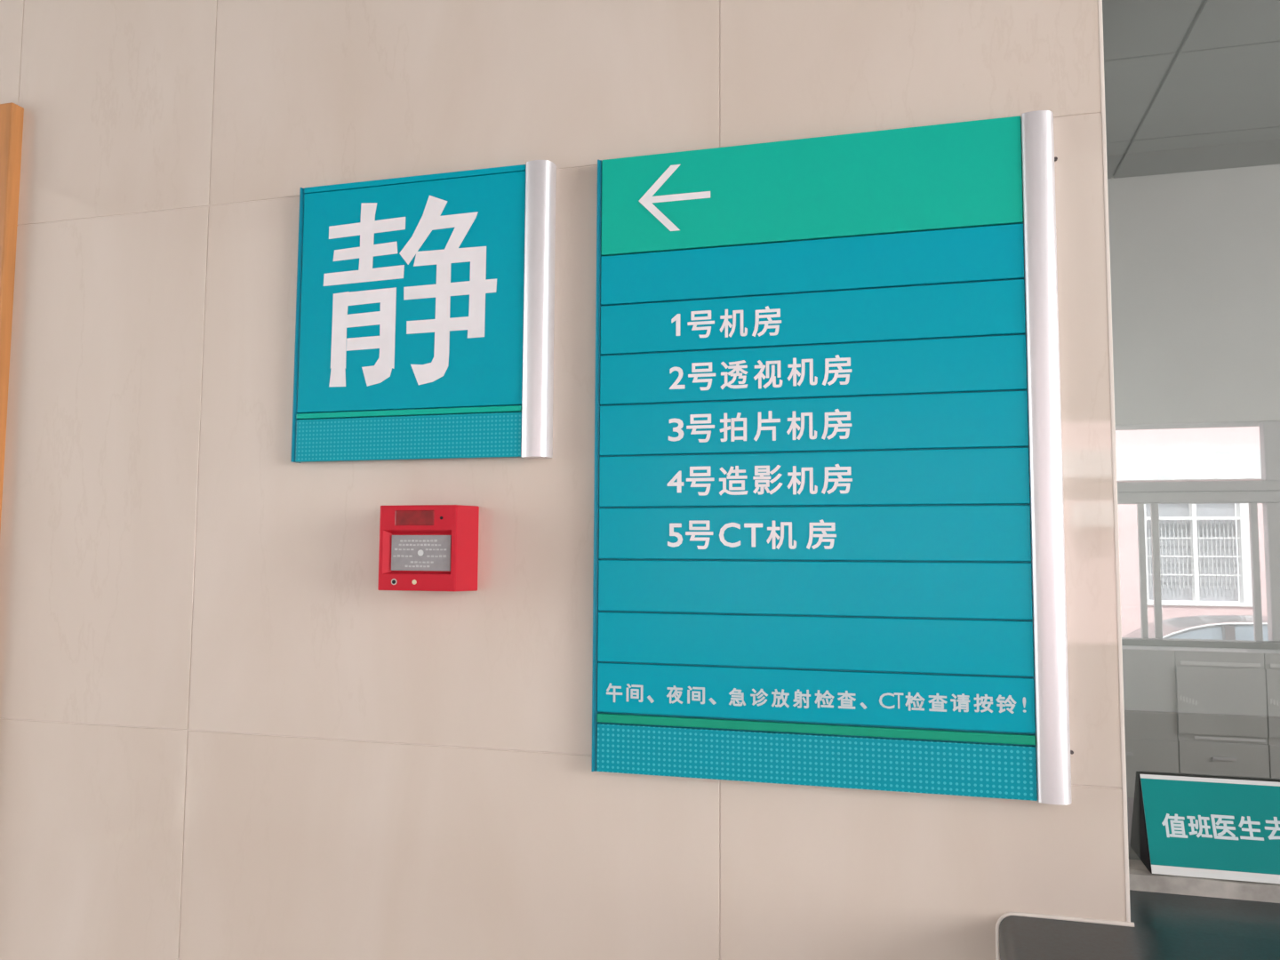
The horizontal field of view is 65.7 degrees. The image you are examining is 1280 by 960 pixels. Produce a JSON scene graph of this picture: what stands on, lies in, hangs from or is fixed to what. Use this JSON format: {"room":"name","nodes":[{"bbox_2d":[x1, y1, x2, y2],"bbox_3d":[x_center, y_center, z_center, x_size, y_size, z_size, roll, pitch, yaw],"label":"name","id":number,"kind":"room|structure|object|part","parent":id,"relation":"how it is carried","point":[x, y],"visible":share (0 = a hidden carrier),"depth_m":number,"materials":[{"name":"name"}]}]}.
{"room":"hospital corridor","nodes":[
{"label":"hospital corridor","id":0,"kind":"room"},
{"bbox_2d":[0,0,1130,959],"bbox_3d":[0.371,-0.104,1.351,9.200,3.620,0.261,-1,-5,15],"label":"wall","id":1,"kind":"structure","parent":0,"point":[220,737],"depth_m":1.41,"materials":[{"name":"tile"}]},
{"bbox_2d":[0,102,23,531],"bbox_3d":[-1.504,0.557,1.723,1.008,2.336,0.165,-1,-5,15],"label":"door","id":2,"kind":"structure","parent":1,"relation":"in","point":[12,115],"depth_m":1.61,"materials":[{"name":"orange wood"}]},
{"bbox_2d":[290,160,556,463],"bbox_3d":[-0.312,-0.232,1.403,0.396,0.409,0.025,-1,-5,15],"label":"square sign","id":3,"kind":"object","parent":1,"relation":"attached to","point":[424,325],"visible":1,"depth_m":1.39,"materials":[{"name":"teal paint"}]},
{"bbox_3d":[-0.329,-0.059,1.392,0.350,0.061,0.007,-1,-5,15],"label":"dotted panel","id":4,"kind":"part","parent":3,"relation":"part of","materials":[{"name":"teal plastic"}]},
{"bbox_3d":[-0.328,-0.263,1.408,0.350,0.326,0.007,-1,-5,15],"label":"panel","id":5,"kind":"part","parent":3,"relation":"part of","materials":[{"name":"teal paint"}]},
{"bbox_3d":[-0.327,-0.430,1.420,0.350,0.008,0.007,-1,-5,15],"label":"rail","id":6,"kind":"part","parent":3,"relation":"part of","materials":[{"name":"teal paint"}]},
{"bbox_2d":[377,504,479,591],"bbox_3d":[-0.290,0.093,1.352,0.122,0.116,0.061,-1,-5,15],"label":"fire alarm","id":7,"kind":"object","parent":1,"relation":"attached to","point":[423,548],"visible":1,"depth_m":1.33,"materials":[{"name":"red plastic"}]},
{"bbox_3d":[-0.293,0.098,1.329,0.088,0.048,0.004,-1,-5,15],"label":"press plate","id":8,"kind":"part","parent":7,"relation":"part of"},
{"bbox_2d":[591,110,1073,805],"bbox_3d":[0.221,-0.032,1.240,0.581,0.815,0.025,-1,-5,15],"label":"sign","id":9,"kind":"object","parent":1,"relation":"attached to","point":[829,537],"visible":1,"depth_m":1.23,"materials":[{"name":"green paint"}]},
{"bbox_3d":[0.205,-0.372,1.268,0.532,0.132,0.007,-1,-5,15],"label":"header panel","id":10,"kind":"part","parent":9,"relation":"part of","materials":[{"name":"green paint"}]},
{"bbox_3d":[0.201,0.343,1.214,0.532,0.061,0.007,-1,-5,15],"label":"dotted panel","id":11,"kind":"part","parent":9,"relation":"part of","materials":[{"name":"teal plastic"}]},
{"bbox_2d":[995,911,1134,959],"bbox_3d":[0.485,0.532,1.134,0.148,0.064,0.006,-1,-5,15],"label":"trim","id":12,"kind":"structure","parent":1,"relation":"attached to","point":[1020,914],"depth_m":1.14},
{"bbox_2d":[999,853,1279,959],"bbox_3d":[1.499,0.520,0.876,2.232,0.060,0.560,-1,-5,15],"label":"countertop","id":13,"kind":"structure","parent":1,"relation":"attached to","point":[1168,926],"depth_m":1.10,"materials":[{"name":"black stone"}]},
{"bbox_2d":[1128,859,1279,903],"bbox_3d":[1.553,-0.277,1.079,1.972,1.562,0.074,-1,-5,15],"label":"windowsill","id":14,"kind":"structure","parent":1,"relation":"in","point":[1141,879],"depth_m":1.22,"materials":[{"name":"grey stone"}]},
{"bbox_2d":[1138,774,1279,884],"bbox_3d":[0.850,0.436,1.216,0.420,0.112,0.062,-1,-5,15],"label":"sign","id":15,"kind":"object","parent":14,"relation":"on","point":[1193,827],"visible":1,"depth_m":1.25,"materials":[{"name":"teal plastic"}]},
{"bbox_2d":[1102,0,1279,854],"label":"window","id":16,"kind":"structure","parent":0,"point":[1192,87],"depth_m":3.28,"materials":[{"name":"clear glass"}]}
]}

